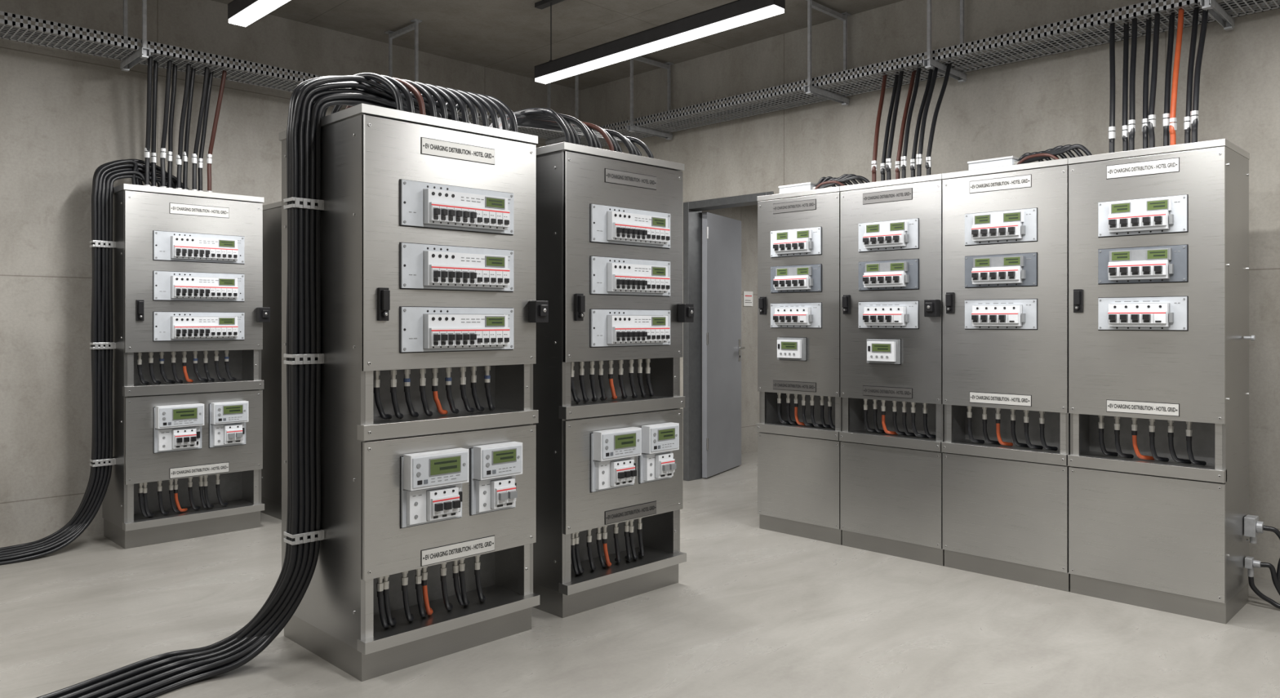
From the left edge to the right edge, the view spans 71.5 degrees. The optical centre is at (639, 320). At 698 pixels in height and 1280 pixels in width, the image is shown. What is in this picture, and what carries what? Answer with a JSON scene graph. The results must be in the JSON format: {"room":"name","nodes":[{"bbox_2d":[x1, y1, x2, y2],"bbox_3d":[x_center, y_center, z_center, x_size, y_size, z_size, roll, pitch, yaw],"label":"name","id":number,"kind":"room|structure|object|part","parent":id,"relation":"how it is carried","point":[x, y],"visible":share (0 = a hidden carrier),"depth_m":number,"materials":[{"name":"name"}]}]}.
{"room":"electrical room","nodes":[
{"label":"electrical room","id":0,"kind":"room"},
{"bbox_2d":[0,0,580,547],"bbox_3d":[-3.200,-0.425,5.993,7.550,3.550,0.200,0,0,-45],"label":"wall","id":1,"kind":"structure","parent":0,"point":[64,115],"depth_m":5.55,"materials":[{"name":"concrete"}]},
{"bbox_2d":[211,0,903,89],"bbox_3d":[-0.300,-2.275,3.094,7.550,0.150,8.400,0,0,-45],"label":"ceiling","id":2,"kind":"structure","parent":0,"point":[508,36],"depth_m":6.62,"materials":[{"name":"concrete"}]},
{"bbox_2d":[227,0,289,26],"bbox_3d":[-1.531,-1.925,4.246,0.100,0.550,2.070,0,0,-45],"label":"pendant lamp","id":3,"kind":"object","parent":2,"relation":"hanging from","point":[240,12],"visible":1,"depth_m":4.79,"materials":[{"name":"white plastic"}]},
{"bbox_2d":[0,0,619,146],"bbox_3d":[-2.800,-1.874,5.614,7.094,0.652,0.440,0,0,-45],"label":"cable tray","id":4,"kind":"object","parent":2,"relation":"hanging from","point":[140,56],"visible":0.48,"depth_m":5.47,"materials":[{"name":"metal"}]},
{"bbox_2d":[534,0,785,84],"bbox_3d":[0.025,-1.925,5.448,0.100,0.550,2.070,0,0,-45],"label":"pendant lamp","id":5,"kind":"object","parent":2,"relation":"hanging from","point":[737,13],"visible":1,"depth_m":5.32,"materials":[{"name":"white plastic"}]},
{"bbox_2d":[598,0,1279,142],"bbox_3d":[2.270,-1.874,5.261,0.510,0.652,7.344,0,0,-45],"label":"cable tray","id":6,"kind":"object","parent":2,"relation":"hanging from","point":[1222,12],"visible":0.89,"depth_m":5.67,"materials":[{"name":"metal"}]},
{"bbox_2d":[0,451,1279,697],"bbox_3d":[0.919,1.400,4.313,11.000,0.100,8.400,0,0,-45],"label":"floor","id":7,"kind":"structure","parent":0,"point":[752,611],"depth_m":3.83,"materials":[{"name":"concrete"}]},
{"bbox_2d":[0,159,189,564],"bbox_3d":[-4.048,0.171,4.636,3.244,2.361,0.324,0,0,-43],"label":"cable bundle","id":8,"kind":"object","parent":7,"relation":"on","point":[102,344],"visible":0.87,"depth_m":5.33,"materials":[{"name":"black rubber"}]},
{"bbox_2d":[102,183,270,549],"bbox_3d":[-2.881,0.272,5.673,0.843,2.157,0.578,0,0,-45],"label":"tall cabinet","id":9,"kind":"object","parent":7,"relation":"on","point":[189,314],"visible":0.98,"depth_m":5.49,"materials":[{"name":"metal"}]},
{"bbox_3d":[-2.966,-0.062,5.284,0.040,0.125,0.034,0,0,-45],"label":"door handle","id":10,"kind":"part","parent":9,"relation":"part of","materials":[{"name":"black plastic"}]},
{"bbox_2d":[143,56,227,192],"bbox_3d":[-2.880,-1.215,5.624,0.466,0.816,0.192,0,0,-45],"label":"cable riser","id":11,"kind":"object","parent":9,"relation":"on","point":[189,78],"visible":0.87,"depth_m":5.62,"materials":[{"name":"black rubber"}]},
{"bbox_3d":[-2.753,-0.290,5.530,0.805,0.954,0.022,0,0,-45],"label":"door","id":12,"kind":"part","parent":9,"relation":"part of","materials":[{"name":"metal"}]},
{"bbox_3d":[-2.752,0.710,5.531,0.801,0.514,0.022,0,0,-45],"label":"door","id":13,"kind":"part","parent":9,"relation":"part of","materials":[{"name":"metal"}]},
{"bbox_3d":[-2.709,0.034,5.508,0.538,0.180,0.080,0,0,-45],"label":"breaker panel","id":14,"kind":"part","parent":9,"relation":"part of","materials":[{"name":"white plastic"}]},
{"bbox_3d":[-2.709,-0.212,5.508,0.538,0.180,0.080,0,0,-45],"label":"breaker panel","id":15,"kind":"part","parent":9,"relation":"part of","materials":[{"name":"white plastic"}]},
{"bbox_3d":[-2.709,-0.454,5.508,0.538,0.180,0.080,0,0,-45],"label":"breaker panel","id":16,"kind":"part","parent":9,"relation":"part of","materials":[{"name":"white plastic"}]},
{"bbox_3d":[-2.735,0.929,5.534,0.351,0.064,0.006,0,0,-45],"label":"label plate","id":17,"kind":"part","parent":9,"relation":"part of","materials":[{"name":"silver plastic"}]},
{"bbox_3d":[-2.735,-0.685,5.534,0.351,0.067,0.006,0,0,-45],"label":"label plate","id":18,"kind":"part","parent":9,"relation":"part of","materials":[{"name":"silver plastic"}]},
{"bbox_2d":[36,75,471,697],"bbox_3d":[-1.764,0.170,3.106,0.657,2.362,2.916,0,0,32],"label":"cable bundle","id":19,"kind":"object","parent":7,"relation":"on","point":[153,677],"visible":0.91,"depth_m":3.49,"materials":[{"name":"black rubber"}]},
{"bbox_2d":[261,200,281,519],"bbox_3d":[-2.189,0.272,6.366,0.843,2.157,0.578,0,0,-45],"label":"tall cabinet","id":20,"kind":"object","parent":7,"relation":"on","point":[271,353],"visible":0.02,"depth_m":6.11,"materials":[{"name":"metal"}]},
{"bbox_2d":[279,102,548,681],"bbox_3d":[-0.959,0.272,3.827,0.851,2.157,0.818,0,0,-45],"label":"tall cabinet","id":21,"kind":"object","parent":7,"relation":"on","point":[431,311],"visible":1,"depth_m":3.52,"materials":[{"name":"metal"}]},
{"bbox_3d":[-0.961,-0.062,3.350,0.040,0.125,0.034,0,0,-45],"label":"door handle","id":22,"kind":"part","parent":21,"relation":"part of","materials":[{"name":"black plastic"}]},
{"bbox_2d":[321,72,518,132],"bbox_3d":[-0.950,-0.916,3.865,0.728,0.224,0.456,0,0,-45],"label":"cable loop","id":23,"kind":"object","parent":21,"relation":"on","point":[432,93],"visible":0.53,"depth_m":3.76,"materials":[{"name":"black rubber"}]},
{"bbox_3d":[-0.746,-0.290,3.599,0.813,0.954,0.022,0,0,-45],"label":"door","id":24,"kind":"part","parent":21,"relation":"part of","materials":[{"name":"metal"}]},
{"bbox_3d":[-0.744,0.710,3.600,0.809,0.514,0.022,0,0,-45],"label":"door","id":25,"kind":"part","parent":21,"relation":"part of","materials":[{"name":"metal"}]},
{"bbox_3d":[-0.704,0.034,3.574,0.538,0.180,0.080,0,0,-45],"label":"breaker panel","id":26,"kind":"part","parent":21,"relation":"part of","materials":[{"name":"white plastic"}]},
{"bbox_3d":[-0.704,-0.212,3.574,0.538,0.180,0.080,0,0,-45],"label":"breaker panel","id":27,"kind":"part","parent":21,"relation":"part of","materials":[{"name":"white plastic"}]},
{"bbox_3d":[-0.704,-0.454,3.574,0.538,0.180,0.080,0,0,-45],"label":"breaker panel","id":28,"kind":"part","parent":21,"relation":"part of","materials":[{"name":"white plastic"}]},
{"bbox_3d":[-0.731,0.929,3.599,0.351,0.064,0.006,0,0,-45],"label":"label plate","id":29,"kind":"part","parent":21,"relation":"part of","materials":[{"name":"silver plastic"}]},
{"bbox_3d":[-0.731,-0.685,3.599,0.351,0.067,0.006,0,0,-45],"label":"label plate","id":30,"kind":"part","parent":21,"relation":"part of","materials":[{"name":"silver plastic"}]},
{"bbox_2d":[532,142,693,617],"bbox_3d":[-0.277,0.272,4.530,0.828,2.157,0.818,0,0,-45],"label":"tall cabinet","id":31,"kind":"object","parent":7,"relation":"on","point":[606,397],"visible":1,"depth_m":4.20,"materials":[{"name":"metal"}]},
{"bbox_2d":[488,107,653,158],"bbox_3d":[-0.325,0.014,4.371,0.928,2.072,0.294,0,0,-21],"label":"cable loop","id":32,"kind":"object","parent":31,"relation":"on","point":[544,118],"visible":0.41,"depth_m":4.31,"materials":[{"name":"black rubber"}]},
{"bbox_3d":[-0.271,-0.062,4.061,0.040,0.125,0.034,0,0,-45],"label":"door handle","id":33,"kind":"part","parent":31,"relation":"part of","materials":[{"name":"black plastic"}]},
{"bbox_3d":[-0.064,-0.290,4.302,0.790,0.954,0.022,0,0,-45],"label":"door","id":34,"kind":"part","parent":31,"relation":"part of","materials":[{"name":"metal"}]},
{"bbox_3d":[-0.062,0.710,4.303,0.786,0.514,0.022,0,0,-45],"label":"door","id":35,"kind":"part","parent":31,"relation":"part of","materials":[{"name":"metal"}]},
{"bbox_3d":[-0.014,0.034,4.285,0.538,0.180,0.080,0,0,-45],"label":"breaker panel","id":36,"kind":"part","parent":31,"relation":"part of","materials":[{"name":"white plastic"}]},
{"bbox_3d":[-0.014,-0.212,4.285,0.538,0.180,0.080,0,0,-45],"label":"breaker panel","id":37,"kind":"part","parent":31,"relation":"part of","materials":[{"name":"white plastic"}]},
{"bbox_3d":[-0.014,-0.454,4.285,0.538,0.180,0.080,0,0,-45],"label":"breaker panel","id":38,"kind":"part","parent":31,"relation":"part of","materials":[{"name":"white plastic"}]},
{"bbox_3d":[-0.041,0.929,4.311,0.351,0.064,0.006,0,0,-45],"label":"label plate","id":39,"kind":"part","parent":31,"relation":"part of","materials":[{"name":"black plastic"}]},
{"bbox_3d":[-0.041,-0.685,4.311,0.351,0.067,0.006,0,0,-45],"label":"label plate","id":40,"kind":"part","parent":31,"relation":"part of","materials":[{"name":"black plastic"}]},
{"bbox_2d":[756,186,842,545],"bbox_3d":[1.124,0.272,5.701,0.617,2.157,0.560,0,0,45],"label":"tall cabinet","id":41,"kind":"object","parent":7,"relation":"on","point":[799,426],"visible":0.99,"depth_m":5.54,"materials":[{"name":"metal"}]},
{"bbox_3d":[0.784,-0.098,5.728,0.040,0.115,0.034,0,0,45],"label":"door handle","id":42,"kind":"part","parent":41,"relation":"part of","materials":[{"name":"black plastic"}]},
{"bbox_3d":[0.964,0.408,5.569,0.326,0.059,0.006,0,0,45],"label":"label plate","id":43,"kind":"part","parent":41,"relation":"part of","materials":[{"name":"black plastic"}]},
{"bbox_3d":[0.964,-0.715,5.569,0.326,0.066,0.006,0,0,45],"label":"label plate","id":44,"kind":"part","parent":41,"relation":"part of","materials":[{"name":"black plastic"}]},
{"bbox_3d":[0.948,-0.033,5.535,0.382,0.160,0.076,0,0,45],"label":"breaker panel","id":45,"kind":"part","parent":41,"relation":"part of","materials":[{"name":"white plastic"}]},
{"bbox_3d":[0.948,-0.262,5.535,0.382,0.172,0.076,0,0,45],"label":"breaker panel","id":46,"kind":"part","parent":41,"relation":"part of","materials":[{"name":"white plastic"}]},
{"bbox_3d":[0.948,-0.489,5.535,0.382,0.172,0.076,0,0,45],"label":"breaker panel","id":47,"kind":"part","parent":41,"relation":"part of","materials":[{"name":"white plastic"}]},
{"bbox_3d":[0.985,-0.158,5.562,0.613,1.231,0.022,0,0,45],"label":"door","id":48,"kind":"part","parent":41,"relation":"part of","materials":[{"name":"metal"}]},
{"bbox_3d":[0.985,0.989,5.562,0.613,0.528,0.022,0,0,45],"label":"door","id":49,"kind":"part","parent":41,"relation":"part of","materials":[{"name":"metal"}]},
{"bbox_2d":[777,173,870,193],"bbox_3d":[1.172,-0.853,5.623,0.160,0.105,0.616,0,0,-45],"label":"junction box","id":50,"kind":"object","parent":41,"relation":"on","point":[824,182],"visible":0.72,"depth_m":5.57,"materials":[{"name":"metal"}]},
{"bbox_2d":[839,173,944,565],"bbox_3d":[1.571,0.272,5.253,0.645,2.157,0.560,0,0,45],"label":"tall cabinet","id":51,"kind":"object","parent":7,"relation":"on","point":[892,434],"visible":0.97,"depth_m":5.09,"materials":[{"name":"metal"}]},
{"bbox_3d":[1.222,-0.098,5.291,0.040,0.115,0.034,0,0,45],"label":"door handle","id":52,"kind":"part","parent":51,"relation":"part of","materials":[{"name":"black plastic"}]},
{"bbox_3d":[1.419,0.408,5.113,0.316,0.059,0.006,0,0,45],"label":"label plate","id":53,"kind":"part","parent":51,"relation":"part of","materials":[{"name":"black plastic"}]},
{"bbox_3d":[1.419,-0.715,5.113,0.316,0.066,0.006,0,0,45],"label":"label plate","id":54,"kind":"part","parent":51,"relation":"part of","materials":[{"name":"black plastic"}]},
{"bbox_3d":[1.399,-0.033,5.084,0.382,0.160,0.076,0,0,45],"label":"breaker panel","id":55,"kind":"part","parent":51,"relation":"part of","materials":[{"name":"white plastic"}]},
{"bbox_3d":[1.399,-0.262,5.084,0.382,0.172,0.076,0,0,45],"label":"breaker panel","id":56,"kind":"part","parent":51,"relation":"part of","materials":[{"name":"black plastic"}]},
{"bbox_3d":[1.399,-0.489,5.084,0.382,0.172,0.076,0,0,45],"label":"breaker panel","id":57,"kind":"part","parent":51,"relation":"part of","materials":[{"name":"white plastic"}]},
{"bbox_3d":[1.432,-0.158,5.114,0.641,1.231,0.022,0,0,45],"label":"door","id":58,"kind":"part","parent":51,"relation":"part of","materials":[{"name":"metal"}]},
{"bbox_3d":[1.432,0.989,5.114,0.641,0.528,0.022,0,0,45],"label":"door","id":59,"kind":"part","parent":51,"relation":"part of","materials":[{"name":"metal"}]},
{"bbox_2d":[871,60,951,182],"bbox_3d":[1.667,-1.217,5.552,0.413,0.819,0.492,0,0,-45],"label":"cable riser","id":60,"kind":"object","parent":51,"relation":"on","point":[886,165],"visible":0.91,"depth_m":5.47,"materials":[{"name":"black rubber"}]},
{"bbox_2d":[941,158,1070,591],"bbox_3d":[2.034,0.272,4.791,0.658,2.157,0.560,0,0,45],"label":"tall cabinet","id":61,"kind":"object","parent":7,"relation":"on","point":[1006,446],"visible":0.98,"depth_m":4.63,"materials":[{"name":"metal"}]},
{"bbox_3d":[1.679,-0.098,4.833,0.040,0.115,0.034,0,0,45],"label":"door handle","id":62,"kind":"part","parent":61,"relation":"part of","materials":[{"name":"black plastic"}]},
{"bbox_3d":[1.880,0.408,4.652,0.326,0.059,0.006,0,0,45],"label":"label plate","id":63,"kind":"part","parent":61,"relation":"part of","materials":[{"name":"white plastic"}]},
{"bbox_3d":[1.880,-0.715,4.652,0.326,0.066,0.006,0,0,45],"label":"label plate","id":64,"kind":"part","parent":61,"relation":"part of","materials":[{"name":"white plastic"}]},
{"bbox_3d":[1.857,-0.033,4.625,0.382,0.160,0.076,0,0,45],"label":"breaker panel","id":65,"kind":"part","parent":61,"relation":"part of","materials":[{"name":"white plastic"}]},
{"bbox_3d":[1.857,-0.262,4.625,0.382,0.172,0.076,0,0,45],"label":"breaker panel","id":66,"kind":"part","parent":61,"relation":"part of","materials":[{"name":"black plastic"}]},
{"bbox_3d":[1.857,-0.489,4.625,0.382,0.172,0.076,0,0,45],"label":"breaker panel","id":67,"kind":"part","parent":61,"relation":"part of","materials":[{"name":"white plastic"}]},
{"bbox_3d":[1.894,-0.158,4.652,0.654,1.231,0.022,0,0,45],"label":"door","id":68,"kind":"part","parent":61,"relation":"part of","materials":[{"name":"metal"}]},
{"bbox_3d":[1.894,0.989,4.652,0.654,0.528,0.022,0,0,45],"label":"door","id":69,"kind":"part","parent":61,"relation":"part of","materials":[{"name":"metal"}]},
{"bbox_2d":[967,143,1092,170],"bbox_3d":[2.070,-0.852,4.725,0.160,0.103,0.616,0,0,-45],"label":"junction box","id":70,"kind":"object","parent":61,"relation":"on","point":[1028,157],"visible":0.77,"depth_m":4.67,"materials":[{"name":"metal"}]},
{"bbox_2d":[1067,138,1279,624],"bbox_3d":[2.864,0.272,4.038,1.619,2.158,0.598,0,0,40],"label":"tall cabinet","id":71,"kind":"object","parent":7,"relation":"on","point":[1159,518],"visible":1,"depth_m":4.15,"materials":[{"name":"metal"}]},
{"bbox_3d":[2.146,-0.098,4.366,0.040,0.115,0.034,0,0,45],"label":"door handle","id":72,"kind":"part","parent":71,"relation":"part of","materials":[{"name":"black plastic"}]},
{"bbox_3d":[2.356,0.408,4.176,0.311,0.059,0.006,0,0,45],"label":"label plate","id":73,"kind":"part","parent":71,"relation":"part of","materials":[{"name":"white plastic"}]},
{"bbox_3d":[2.356,-0.715,4.176,0.311,0.066,0.006,0,0,45],"label":"label plate","id":74,"kind":"part","parent":71,"relation":"part of","materials":[{"name":"white plastic"}]},
{"bbox_3d":[2.330,-0.033,4.152,0.382,0.160,0.076,0,0,45],"label":"breaker panel","id":75,"kind":"part","parent":71,"relation":"part of","materials":[{"name":"white plastic"}]},
{"bbox_3d":[2.330,-0.262,4.152,0.382,0.172,0.076,0,0,45],"label":"breaker panel","id":76,"kind":"part","parent":71,"relation":"part of","materials":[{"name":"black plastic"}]},
{"bbox_3d":[2.330,-0.489,4.152,0.382,0.172,0.076,0,0,45],"label":"breaker panel","id":77,"kind":"part","parent":71,"relation":"part of","materials":[{"name":"white plastic"}]},
{"bbox_3d":[2.363,-0.158,4.183,0.661,1.231,0.022,0,0,45],"label":"door","id":78,"kind":"part","parent":71,"relation":"part of","materials":[{"name":"metal"}]},
{"bbox_3d":[2.363,0.989,4.183,0.661,0.528,0.022,0,0,45],"label":"door","id":79,"kind":"part","parent":71,"relation":"part of","materials":[{"name":"metal"}]},
{"bbox_2d":[1107,4,1208,152],"bbox_3d":[2.632,-1.216,4.566,0.384,0.819,0.490,0,0,-45],"label":"cable riser","id":80,"kind":"object","parent":71,"relation":"on","point":[1191,118],"visible":0.87,"depth_m":4.50,"materials":[{"name":"black rubber"}]},
{"bbox_2d":[702,204,759,453],"bbox_3d":[1.237,-0.050,9.334,3.450,2.800,0.150,0,0,-45],"label":"wall","id":81,"kind":"structure","parent":0,"point":[747,215],"depth_m":9.10,"materials":[{"name":"concrete"}]},
{"bbox_2d":[742,291,752,306],"bbox_3d":[1.103,-0.225,9.086,0.150,0.150,0.011,0,0,-45],"label":"wall sign","id":82,"kind":"object","parent":81,"relation":"attached to","point":[747,295],"visible":1,"depth_m":9.07,"materials":[{"name":"white plastic"}]},
{"bbox_2d":[580,0,1279,580],"bbox_3d":[2.316,-0.425,5.710,0.150,3.550,8.000,0,0,-45],"label":"wall","id":83,"kind":"structure","parent":0,"point":[1017,108],"depth_m":5.72,"materials":[{"name":"concrete"}]},
{"bbox_2d":[702,211,741,478],"bbox_3d":[0.738,0.205,7.944,0.045,2.270,0.800,0,0,28],"label":"door","id":84,"kind":"structure","parent":83,"relation":"in","point":[722,251],"depth_m":7.84,"materials":[{"name":"grey metal"}]},
{"bbox_2d":[706,226,708,449],"bbox_3d":[0.574,0.150,7.578,0.018,1.900,0.018,0,0,28],"label":"door hinges","id":85,"kind":"object","parent":84,"relation":"attached to","point":[707,228],"depth_m":7.57,"materials":[{"name":"silver metal"}]},
{"bbox_2d":[737,338,745,360],"bbox_3d":[0.920,0.270,8.176,0.060,0.200,0.140,0,0,28],"label":"door lever","id":86,"kind":"object","parent":84,"relation":"attached to","point":[740,348],"depth_m":8.22,"materials":[{"name":"silver metal"}]},
{"bbox_2d":[683,191,773,480],"bbox_3d":[0.757,0.174,7.269,0.174,2.352,0.934,0,0,-45],"label":"door frame","id":87,"kind":"structure","parent":83,"relation":"attached to","point":[692,211],"depth_m":7.53,"materials":[{"name":"metal"}]}
]}

